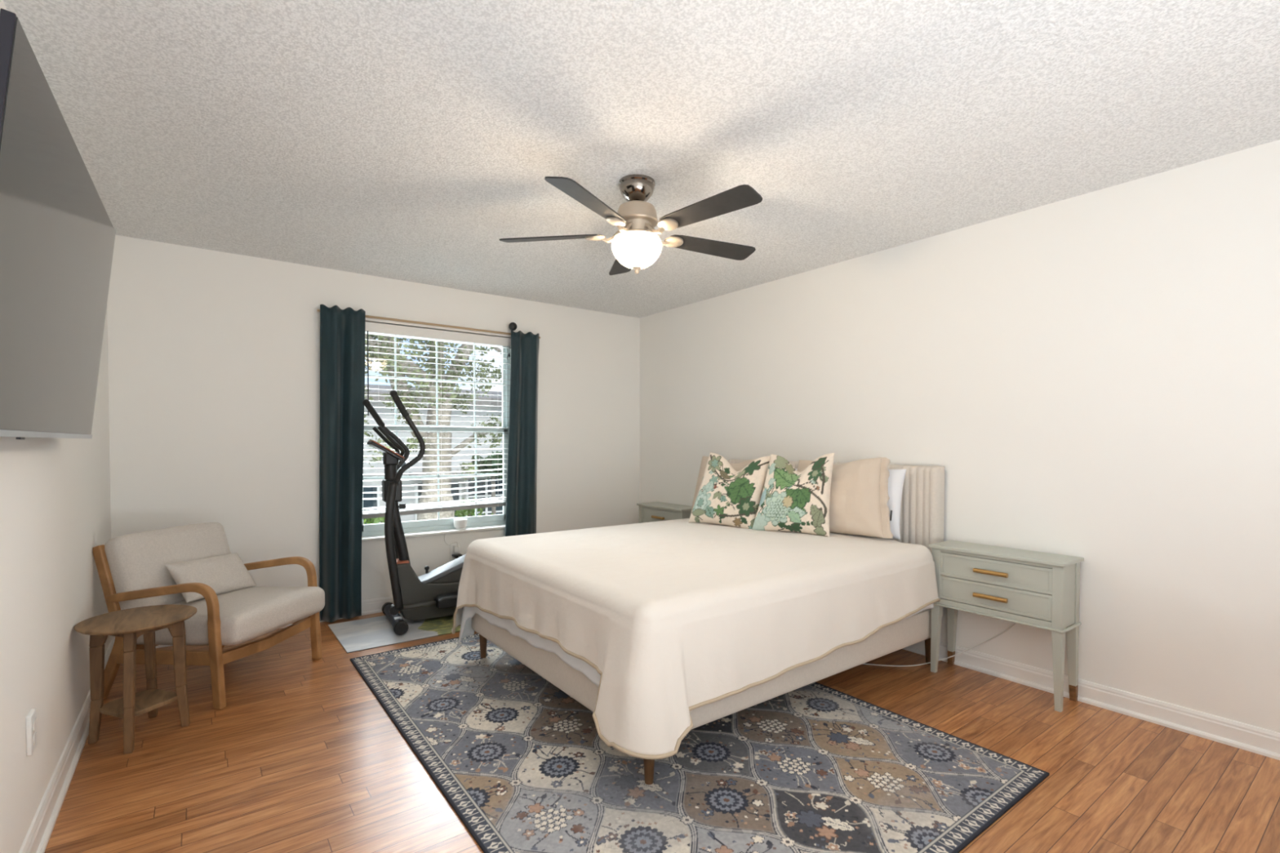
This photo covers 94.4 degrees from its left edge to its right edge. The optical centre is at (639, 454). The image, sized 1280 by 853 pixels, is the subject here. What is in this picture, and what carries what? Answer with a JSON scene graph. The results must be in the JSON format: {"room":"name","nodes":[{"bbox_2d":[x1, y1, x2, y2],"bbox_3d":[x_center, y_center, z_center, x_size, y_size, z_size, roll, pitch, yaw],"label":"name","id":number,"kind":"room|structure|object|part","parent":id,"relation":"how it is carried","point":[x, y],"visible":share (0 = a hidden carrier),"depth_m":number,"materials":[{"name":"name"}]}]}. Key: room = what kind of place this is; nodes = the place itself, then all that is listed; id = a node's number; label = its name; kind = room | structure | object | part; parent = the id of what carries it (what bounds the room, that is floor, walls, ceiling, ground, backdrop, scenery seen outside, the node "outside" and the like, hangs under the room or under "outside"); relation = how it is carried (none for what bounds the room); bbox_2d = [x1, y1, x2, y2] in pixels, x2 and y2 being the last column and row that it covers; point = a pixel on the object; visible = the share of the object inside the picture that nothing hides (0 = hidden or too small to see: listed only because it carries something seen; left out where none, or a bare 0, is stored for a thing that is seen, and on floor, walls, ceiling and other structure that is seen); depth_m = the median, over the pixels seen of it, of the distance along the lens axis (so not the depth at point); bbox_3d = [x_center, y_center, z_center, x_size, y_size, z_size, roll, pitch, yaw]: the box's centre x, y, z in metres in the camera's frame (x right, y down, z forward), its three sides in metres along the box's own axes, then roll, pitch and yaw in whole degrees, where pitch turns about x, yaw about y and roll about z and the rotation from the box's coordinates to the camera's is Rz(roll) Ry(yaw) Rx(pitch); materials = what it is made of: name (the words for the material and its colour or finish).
{"room":"bedroom","nodes":[
{"label":"bedroom","id":0,"kind":"room"},
{"bbox_2d":[0,0,112,852],"bbox_3d":[-1.458,-0.004,1.183,0.100,2.440,5.839,-1,2,-37],"label":"wall","id":1,"kind":"structure","parent":0,"point":[55,493],"depth_m":1.95,"materials":[{"name":"white paint"}]},
{"bbox_2d":[26,708,37,755],"bbox_3d":[-1.808,0.823,1.763,0.014,0.116,0.072,-1,2,-37],"label":"wall outlet","id":2,"kind":"object","parent":1,"relation":"attached to","point":[31,718],"visible":1,"depth_m":1.74,"materials":[{"name":"white plastic"}]},
{"bbox_2d":[33,717,36,730],"bbox_3d":[-1.803,0.802,1.766,0.002,0.028,0.032,-1,2,-37],"label":"socket","id":3,"kind":"object","parent":2,"relation":"attached to","point":[34,718],"depth_m":1.77,"materials":[{"name":"white plastic"}]},
{"bbox_2d":[33,731,36,744],"bbox_3d":[-1.803,0.844,1.767,0.002,0.028,0.032,-1,2,-37],"label":"socket","id":4,"kind":"object","parent":2,"relation":"attached to","point":[34,732],"depth_m":1.76,"materials":[{"name":"white plastic"}]},
{"bbox_2d":[0,8,115,439],"bbox_3d":[-1.627,-0.436,1.630,0.172,0.790,1.406,-1,2,-37],"label":"television","id":5,"kind":"object","parent":1,"relation":"attached to","point":[57,233],"visible":1,"depth_m":1.42,"materials":[{"name":"black plastic"}]},
{"bbox_2d":[18,636,115,852],"bbox_3d":[-1.399,1.165,1.229,0.026,0.100,5.599,-1,2,-37],"label":"baseboard","id":6,"kind":"structure","parent":1,"relation":"attached to","point":[37,838],"depth_m":2.04,"materials":[{"name":"white"}]},
{"bbox_2d":[106,235,639,636],"bbox_3d":[-1.583,-0.078,4.643,3.835,2.440,0.140,-1,2,-37],"label":"wall","id":7,"kind":"structure","parent":0,"point":[214,356],"depth_m":3.93,"materials":[{"name":"white paint"}]},
{"bbox_2d":[113,595,394,648],"bbox_3d":[-1.537,1.093,4.601,3.835,0.100,0.026,-1,2,-37],"label":"baseboard","id":8,"kind":"structure","parent":7,"relation":"attached to","point":[371,606],"depth_m":4.30,"materials":[{"name":"white"}]},
{"bbox_2d":[316,309,540,338],"bbox_3d":[-1.517,-1.031,4.528,1.680,0.103,0.088,-1,2,-37],"label":"curtain rod","id":9,"kind":"object","parent":7,"relation":"attached to","point":[513,326],"visible":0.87,"depth_m":4.56,"materials":[{"name":"brown bronze metal"},{"name":"black metal"}]},
{"bbox_2d":[319,304,365,622],"bbox_3d":[-2.058,0.059,4.111,0.300,2.163,0.084,-1,2,-37],"label":"curtain","id":10,"kind":"object","parent":9,"relation":"hanging from","point":[342,331],"visible":0.99,"depth_m":4.11,"materials":[{"name":"teal fabric"}]},
{"bbox_2d":[505,329,538,536],"bbox_3d":[-0.973,0.051,4.918,0.315,2.148,0.071,-1,2,-37],"label":"curtain","id":11,"kind":"object","parent":9,"relation":"hanging from","point":[521,497],"visible":0.83,"depth_m":4.92,"materials":[{"name":"teal fabric"}]},
{"bbox_2d":[361,524,505,541],"bbox_3d":[-1.569,0.602,4.648,1.225,0.020,0.165,-1,2,-37],"label":"window sill","id":12,"kind":"structure","parent":7,"relation":"attached to","point":[378,537],"depth_m":4.59,"materials":[{"name":"white"}]},
{"bbox_2d":[453,518,467,529],"bbox_3d":[-1.429,0.552,4.720,0.106,0.078,0.106,-1,2,-37],"label":"plant pot","id":13,"kind":"object","parent":12,"relation":"on","point":[459,523],"visible":1,"depth_m":4.68,"materials":[{"name":"white ceramic"}]},
{"bbox_2d":[361,331,510,536],"bbox_3d":[-1.600,-0.192,4.675,1.225,1.565,0.054,-1,2,-37],"label":"window","id":14,"kind":"structure","parent":7,"relation":"in","point":[375,529],"depth_m":4.73,"materials":[{"name":"grey plastic"}]},
{"bbox_3d":[-1.592,0.165,4.671,1.155,0.783,0.024,-1,2,-37],"label":"sash","id":15,"kind":"part","parent":14,"relation":"part of","materials":[{"name":"grey plastic"}]},
{"bbox_3d":[-1.605,-0.564,4.676,1.155,0.750,0.023,-1,2,-37],"label":"sash","id":16,"kind":"part","parent":14,"relation":"part of","materials":[{"name":"grey plastic"}]},
{"bbox_2d":[361,321,511,519],"bbox_3d":[-1.554,-0.255,4.612,1.211,1.422,0.080,-1,2,-37],"label":"blind","id":17,"kind":"object","parent":14,"relation":"attached to","point":[375,327],"visible":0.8,"depth_m":4.61,"materials":[{"name":"white plastic"}]},
{"bbox_3d":[-1.909,-0.237,4.331,0.002,1.350,0.002,-1,2,-37],"label":"ladder cord","id":18,"kind":"part","parent":17,"relation":"part of","materials":[{"name":"white plastic"}]},
{"bbox_3d":[-1.564,0.424,4.638,1.201,0.064,0.052,-1,2,-37],"label":"rail","id":19,"kind":"part","parent":17,"relation":"part of","materials":[{"name":"grey plastic"}]},
{"bbox_3d":[-1.544,-0.242,4.603,0.002,1.350,0.002,-1,2,-37],"label":"ladder cord","id":20,"kind":"part","parent":17,"relation":"part of","materials":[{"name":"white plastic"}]},
{"bbox_3d":[-1.171,-0.247,4.881,0.002,1.350,0.002,-1,2,-37],"label":"ladder cord","id":21,"kind":"part","parent":17,"relation":"part of","materials":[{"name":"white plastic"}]},
{"bbox_3d":[-1.087,-0.848,4.912,0.030,0.120,0.023,-1,2,-37],"label":"pull cord","id":22,"kind":"part","parent":17,"relation":"part of","materials":[{"name":"plastic"}]},
{"bbox_2d":[449,543,462,559],"bbox_3d":[-1.442,0.762,4.643,0.081,0.120,0.060,-1,2,-37],"label":"wall outlet","id":23,"kind":"object","parent":7,"relation":"attached to","point":[454,549],"visible":0.91,"depth_m":4.64,"materials":[{"name":"white plastic"}]},
{"bbox_2d":[2,0,1279,318],"bbox_3d":[0.122,-1.285,2.332,4.035,0.080,5.839,-1,2,-37],"label":"ceiling","id":24,"kind":"structure","parent":0,"point":[398,140],"depth_m":2.18,"materials":[{"name":"white paint"}]},
{"bbox_2d":[499,174,762,275],"bbox_3d":[0.019,-1.044,2.725,1.246,0.420,1.243,-1,2,-37],"label":"ceiling fan","id":25,"kind":"object","parent":24,"relation":"hanging from","point":[637,245],"visible":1,"depth_m":2.65,"materials":[{"name":"silver metal"}]},
{"bbox_3d":[-0.417,-1.021,2.795,0.485,0.035,0.126,0,1,9],"label":"blade","id":26,"kind":"part","parent":25,"relation":"part of","materials":[{"name":"wood"}]},
{"bbox_3d":[-0.198,-1.012,2.369,0.126,0.035,0.485,1,1,27],"label":"blade","id":27,"kind":"part","parent":25,"relation":"part of","materials":[{"name":"wood"}]},
{"bbox_3d":[-0.080,-1.028,3.135,0.126,0.035,0.485,0,1,-9],"label":"blade","id":28,"kind":"part","parent":25,"relation":"part of","materials":[{"name":"black wood"}]},
{"bbox_3d":[-0.015,-0.929,2.735,0.232,0.131,0.232,-1,2,-37],"label":"lamp shade","id":29,"kind":"part","parent":25,"relation":"part of","materials":[{"name":"white glass"}]},
{"bbox_3d":[0.275,-1.012,2.446,0.485,0.035,0.126,1,2,45],"label":"blade","id":30,"kind":"part","parent":25,"relation":"part of","materials":[{"name":"black wood"}]},
{"bbox_3d":[0.348,-1.022,2.919,0.485,0.035,0.126,0,1,-27],"label":"blade","id":31,"kind":"part","parent":25,"relation":"part of","materials":[{"name":"black wood"}]},
{"bbox_2d":[44,611,1279,852],"bbox_3d":[0.117,1.224,2.385,4.035,0.060,5.839,-1,2,-37],"label":"floor","id":32,"kind":"structure","parent":0,"point":[301,755],"depth_m":2.23,"materials":[{"name":"brown wood"}]},
{"bbox_2d":[74,604,196,754],"bbox_3d":[-2.123,0.936,2.515,0.396,0.500,0.396,-1,2,-37],"label":"side table","id":33,"kind":"object","parent":32,"relation":"on","point":[130,624],"visible":1,"depth_m":2.46,"materials":[{"name":"brown wood"}]},
{"bbox_3d":[-2.236,0.949,2.455,0.078,0.476,0.033,-1,1,-28],"label":"leg","id":34,"kind":"part","parent":33,"relation":"part of","materials":[{"name":"brown wood"}]},
{"bbox_3d":[-2.059,0.951,2.395,0.033,0.476,0.096,-1,1,-28],"label":"leg","id":35,"kind":"part","parent":33,"relation":"part of","materials":[{"name":"brown wood"}]},
{"bbox_2d":[99,688,177,717],"bbox_3d":[-2.124,1.052,2.518,0.218,0.018,0.218,1,1,18],"label":"shelf","id":36,"kind":"object","parent":33,"relation":"attached to","point":[148,700],"depth_m":2.50,"materials":[{"name":"brown wood"}]},
{"bbox_3d":[-2.183,0.945,2.640,0.033,0.476,0.100,0,1,-26],"label":"leg","id":37,"kind":"part","parent":33,"relation":"part of","materials":[{"name":"brown wood"}]},
{"bbox_3d":[-2.011,0.947,2.577,0.080,0.476,0.033,-1,1,-29],"label":"leg","id":38,"kind":"part","parent":33,"relation":"part of","materials":[{"name":"brown wood"}]},
{"bbox_2d":[92,522,324,709],"bbox_3d":[-2.199,0.783,3.123,0.780,0.796,0.679,0,1,10],"label":"armchair","id":39,"kind":"object","parent":32,"relation":"on","point":[132,571],"visible":0.77,"depth_m":2.90,"materials":[{"name":"beige fabric"}]},
{"bbox_3d":[-2.550,0.810,2.856,0.178,0.752,0.030,0,1,10],"label":"post","id":40,"kind":"part","parent":39,"relation":"part of","materials":[{"name":"brown wood"}]},
{"bbox_3d":[-2.451,0.941,3.169,0.025,0.060,0.645,0,1,10],"label":"rail","id":41,"kind":"part","parent":39,"relation":"part of","materials":[{"name":"brown wood"}]},
{"bbox_3d":[-2.239,0.957,2.807,0.548,0.090,0.026,0,1,10],"label":"rail","id":42,"kind":"part","parent":39,"relation":"part of","materials":[{"name":"brown wood"}]},
{"bbox_3d":[-2.248,0.889,2.807,0.632,0.582,0.034,0,1,10],"label":"leg and arm","id":43,"kind":"part","parent":39,"relation":"part of","materials":[{"name":"brown wood"}]},
{"bbox_2d":[104,522,231,609],"bbox_3d":[-2.456,0.594,3.145,0.169,0.426,0.605,-17,-2,10],"label":"cushion","id":44,"kind":"object","parent":39,"relation":"on","point":[133,562],"depth_m":2.95,"materials":[{"name":"fabric"}]},
{"bbox_2d":[164,552,256,602],"bbox_3d":[-2.273,0.645,3.159,0.165,0.201,0.435,0,1,10],"label":"lumbar cushion","id":45,"kind":"object","parent":39,"relation":"on","point":[226,573],"visible":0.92,"depth_m":3.11,"materials":[{"name":"fabric"}]},
{"bbox_2d":[136,586,324,645],"bbox_3d":[-2.148,0.828,3.115,0.676,0.195,0.625,0,1,10],"label":"seat cushion","id":46,"kind":"object","parent":39,"relation":"on","point":[244,615],"depth_m":2.94,"materials":[{"name":"fabric"}]},
{"bbox_3d":[-1.943,0.970,3.084,0.032,0.075,0.648,0,1,10],"label":"rail","id":47,"kind":"part","parent":39,"relation":"part of","materials":[{"name":"brown wood"}]},
{"bbox_3d":[-2.140,0.876,3.442,0.632,0.582,0.034,0,1,10],"label":"leg and arm","id":48,"kind":"part","parent":39,"relation":"part of","materials":[{"name":"brown wood"}]},
{"bbox_2d":[328,613,460,653],"bbox_3d":[-1.383,1.150,4.145,1.330,0.006,0.655,-1,2,-37],"label":"exercise mat","id":49,"kind":"object","parent":32,"relation":"on","point":[357,635],"visible":0.37,"depth_m":3.87,"materials":[{"name":"white rubber"}]},
{"bbox_2d":[362,390,465,635],"bbox_3d":[-1.392,0.360,4.166,0.965,1.568,0.550,-1,1,-31],"label":"elliptical trainer","id":50,"kind":"object","parent":49,"relation":"on","point":[433,594],"visible":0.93,"depth_m":3.98,"materials":[{"name":"black metal"}]},
{"bbox_3d":[-1.590,0.588,3.828,0.112,0.829,0.067,-1,1,-31],"label":"swing arm","id":51,"kind":"part","parent":50,"relation":"part of","materials":[{"name":"black plastic"}]},
{"bbox_3d":[-1.725,0.583,4.191,0.153,0.829,0.052,-1,2,-42],"label":"swing arm","id":52,"kind":"part","parent":50,"relation":"part of","materials":[{"name":"black metal"}]},
{"bbox_3d":[-1.630,0.349,4.021,0.076,0.036,0.038,-1,1,-31],"label":"height knob","id":53,"kind":"part","parent":50,"relation":"part of","materials":[{"name":"black plastic"}]},
{"bbox_3d":[-1.520,0.832,4.228,0.034,0.085,0.034,-1,1,-31],"label":"tension knob","id":54,"kind":"part","parent":50,"relation":"part of","materials":[{"name":"black plastic"}]},
{"bbox_2d":[636,502,692,523],"bbox_3d":[0.247,0.787,5.180,0.260,0.695,0.624,-1,2,-37],"label":"nightstand","id":55,"kind":"object","parent":32,"relation":"on","point":[649,512],"visible":0.25,"depth_m":5.13,"materials":[{"name":"grey paint"}]},
{"bbox_3d":[0.019,0.792,5.357,0.044,0.677,0.044,-1,2,-37],"label":"leg","id":56,"kind":"part","parent":55,"relation":"part of","materials":[{"name":"grey paint"}]},
{"bbox_3d":[0.159,0.539,5.108,0.039,0.022,0.156,-1,2,-37],"label":"handle","id":57,"kind":"part","parent":55,"relation":"part of","materials":[{"name":"gold metal"}]},
{"bbox_3d":[0.177,0.539,5.122,0.014,0.122,0.513,-1,2,-37],"label":"drawer","id":58,"kind":"part","parent":55,"relation":"part of","materials":[{"name":"grey paint"}]},
{"bbox_3d":[0.351,0.802,4.911,0.044,0.677,0.044,-1,2,-37],"label":"leg","id":59,"kind":"part","parent":55,"relation":"part of","materials":[{"name":"grey paint"}]},
{"bbox_2d":[350,633,1049,852],"bbox_3d":[-0.059,1.180,2.799,1.865,0.009,2.830,-1,2,-37],"label":"area rug","id":60,"kind":"object","parent":32,"relation":"on","point":[525,766],"visible":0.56,"depth_m":2.23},
{"bbox_2d":[471,459,944,784],"bbox_3d":[0.378,0.617,3.399,2.164,1.112,1.695,-1,2,-37],"label":"bed","id":61,"kind":"object","parent":60,"relation":"on","point":[922,500],"visible":0.12,"depth_m":2.93,"materials":[{"name":"beige fabric"}]},
{"bbox_3d":[-0.899,1.080,3.402,0.052,0.160,0.052,-1,2,-37],"label":"leg","id":62,"kind":"part","parent":61,"relation":"part of","materials":[{"name":"brown wood"}]},
{"bbox_3d":[-0.456,0.937,2.763,0.060,0.165,1.660,-1,2,-37],"label":"foot rail","id":63,"kind":"part","parent":61,"relation":"part of","materials":[{"name":"beige fabric"}]},
{"bbox_3d":[0.033,1.109,2.152,0.052,0.160,0.052,-1,2,-37],"label":"leg","id":64,"kind":"part","parent":61,"relation":"part of","materials":[{"name":"brown wood"}]},
{"bbox_2d":[458,603,933,756],"bbox_3d":[0.253,0.780,3.293,1.998,0.580,1.818,-1,2,-37],"label":"sheet","id":65,"kind":"object","parent":61,"relation":"on","point":[535,640],"visible":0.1,"depth_m":2.78,"materials":[{"name":"white fabric"}]},
{"bbox_2d":[451,518,940,759],"bbox_3d":[0.243,0.739,3.270,2.044,0.536,1.904,-1,2,-37],"label":"blanket","id":66,"kind":"object","parent":65,"relation":"on","point":[674,618],"visible":0.91,"depth_m":2.51,"materials":[{"name":"beige fabric"}]},
{"bbox_2d":[690,456,755,514],"bbox_3d":[0.647,0.240,4.247,0.222,0.451,0.700,-1,2,-40],"label":"bed pillow","id":67,"kind":"object","parent":66,"relation":"on","point":[737,467],"visible":0.17,"depth_m":4.41,"materials":[{"name":"beige fabric"}]},
{"bbox_2d":[688,452,770,528],"bbox_3d":[0.591,0.232,3.917,0.566,0.497,0.203,1,2,39],"label":"throw pillow","id":68,"kind":"object","parent":66,"relation":"on","point":[726,495],"visible":0.89,"depth_m":3.83,"materials":[{"name":"fabric"}]},
{"bbox_2d":[751,453,834,537],"bbox_3d":[0.932,0.236,3.617,0.497,0.501,0.196,1,2,39],"label":"throw pillow","id":69,"kind":"object","parent":66,"relation":"on","point":[793,500],"visible":0.98,"depth_m":3.53,"materials":[{"name":"fabric"}]},
{"bbox_2d":[796,457,893,538],"bbox_3d":[1.210,0.253,3.594,0.684,0.484,0.229,1,2,44],"label":"bed pillow","id":70,"kind":"object","parent":66,"relation":"on","point":[860,498],"visible":0.64,"depth_m":3.45,"materials":[{"name":"beige fabric"}]},
{"bbox_3d":[0.860,0.941,2.746,2.030,0.165,0.060,-1,2,-37],"label":"rail","id":71,"kind":"part","parent":61,"relation":"part of","materials":[{"name":"beige fabric"}]},
{"bbox_3d":[1.205,0.480,4.030,0.081,0.862,1.667,-1,2,-37],"label":"headboard","id":72,"kind":"part","parent":61,"relation":"part of","materials":[{"name":"beige fabric"}]},
{"bbox_2d":[886,469,906,539],"bbox_3d":[1.284,0.276,3.708,0.173,0.401,0.762,-1,2,-39],"label":"bed pillow","id":73,"kind":"object","parent":61,"relation":"on","point":[896,477],"visible":0.17,"depth_m":3.42,"materials":[{"name":"white fabric"}]},
{"bbox_3d":[1.629,1.092,3.341,0.052,0.170,0.052,-1,2,-37],"label":"leg","id":74,"kind":"part","parent":61,"relation":"part of","materials":[{"name":"brown wood"}]},
{"bbox_2d":[862,622,1016,666],"bbox_3d":[1.273,0.976,3.373,1.530,0.401,0.148,1,1,20],"label":"power cord","id":75,"kind":"object","parent":32,"relation":"on","point":[1014,624],"visible":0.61,"depth_m":3.29,"materials":[{"name":"white plastic"}]},
{"bbox_2d":[928,540,1084,712],"bbox_3d":[1.844,0.837,3.037,0.260,0.695,0.634,-1,2,-37],"label":"nightstand","id":76,"kind":"object","parent":32,"relation":"on","point":[1033,588],"visible":0.96,"depth_m":2.90,"materials":[{"name":"grey paint"}]},
{"bbox_3d":[1.613,0.841,3.218,0.044,0.677,0.044,-1,2,-37],"label":"leg","id":77,"kind":"part","parent":76,"relation":"part of","materials":[{"name":"grey paint"}]},
{"bbox_3d":[1.752,0.802,3.321,0.044,0.602,0.044,-1,2,-37],"label":"leg","id":78,"kind":"part","parent":76,"relation":"part of","materials":[{"name":"grey paint"}]},
{"bbox_3d":[1.756,0.713,2.968,0.039,0.022,0.156,-1,2,-37],"label":"handle","id":79,"kind":"part","parent":76,"relation":"part of","materials":[{"name":"gold metal"}]},
{"bbox_3d":[1.756,0.588,2.966,0.039,0.022,0.156,-1,2,-37],"label":"handle","id":80,"kind":"part","parent":76,"relation":"part of","materials":[{"name":"gold metal"}]},
{"bbox_3d":[1.774,0.713,2.982,0.014,0.122,0.523,-1,2,-37],"label":"drawer","id":81,"kind":"part","parent":76,"relation":"part of","materials":[{"name":"grey paint"}]},
{"bbox_3d":[1.774,0.588,2.979,0.014,0.122,0.523,-1,2,-37],"label":"drawer","id":82,"kind":"part","parent":76,"relation":"part of","materials":[{"name":"grey paint"}]},
{"bbox_3d":[1.850,0.808,3.041,0.230,0.012,0.628,-1,2,-37],"label":"moulding","id":83,"kind":"part","parent":76,"relation":"part of","materials":[{"name":"grey paint"}]},
{"bbox_3d":[1.952,0.852,2.764,0.044,0.677,0.044,-1,2,-37],"label":"leg","id":84,"kind":"part","parent":76,"relation":"part of","materials":[{"name":"grey paint"}]},
{"bbox_3d":[2.090,0.812,2.867,0.044,0.602,0.044,-1,2,-37],"label":"leg","id":85,"kind":"part","parent":76,"relation":"part of","materials":[{"name":"grey paint"}]},
{"bbox_2d":[639,139,1279,733],"bbox_3d":[1.697,-0.047,3.534,0.100,2.440,5.839,-1,2,-37],"label":"wall","id":86,"kind":"structure","parent":0,"point":[1094,376],"depth_m":2.87,"materials":[{"name":"white paint"}]},
{"bbox_2d":[902,640,1279,759],"bbox_3d":[1.656,1.124,3.505,0.026,0.100,5.599,-1,2,-37],"label":"baseboard","id":87,"kind":"structure","parent":86,"relation":"attached to","point":[1262,741],"depth_m":2.70,"materials":[{"name":"white"}]},
{"label":"outside","id":88,"kind":"structure","parent":0,"visible":0},
{"bbox_3d":[-13.075,3.305,30.997,44.000,0.100,54.800,-1,2,-37],"label":"floor","id":89,"kind":"structure","parent":88,"visible":0},
{"bbox_2d":[363,332,502,520],"bbox_3d":[-3.804,-0.168,9.418,1.782,7.816,4.706,1,2,40],"label":"oak tree","id":90,"kind":"object","parent":89,"relation":"on","point":[446,408],"visible":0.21,"depth_m":9.72,"materials":[{"name":"green plant"}]},
{"bbox_2d":[363,384,502,524],"bbox_3d":[-5.624,0.696,19.276,18.600,5.650,7.200,-1,2,-37],"label":"house","id":91,"kind":"structure","parent":89,"relation":"on","point":[460,437],"depth_m":16.13,"materials":[{"name":"grey paint"}]},
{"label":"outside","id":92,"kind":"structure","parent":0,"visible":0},
{"bbox_3d":[-1.124,3.609,14.964,44.000,0.030,4.800,-1,2,-37],"label":"pavement","id":93,"kind":"object","parent":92,"visible":0},
{"bbox_2d":[363,510,384,524],"bbox_3d":[-4.785,2.347,10.685,0.959,2.721,0.950,-1,2,-37],"label":"leafy bush","id":94,"kind":"object","parent":93,"relation":"on","point":[369,521],"visible":0.13,"depth_m":10.57,"materials":[{"name":"green plant"}]},
{"bbox_2d":[454,497,493,517],"bbox_3d":[-3.740,2.289,12.974,0.640,2.745,1.066,1,1,28],"label":"leafy bush","id":95,"kind":"object","parent":93,"relation":"on","point":[457,513],"visible":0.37,"depth_m":12.84,"materials":[{"name":"green plant"}]},
{"bbox_2d":[467,449,502,515],"bbox_3d":[-3.355,1.745,13.816,1.201,3.798,0.831,1,1,19],"label":"bush","id":96,"kind":"object","parent":93,"relation":"on","point":[492,456],"visible":0.5,"depth_m":13.66,"materials":[{"name":"green plant"}]},
{"bbox_3d":[-3.391,1.919,13.733,0.130,3.452,0.100,-1,2,-37],"label":"stem","id":97,"kind":"part","parent":96,"relation":"part of","materials":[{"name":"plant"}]}
]}

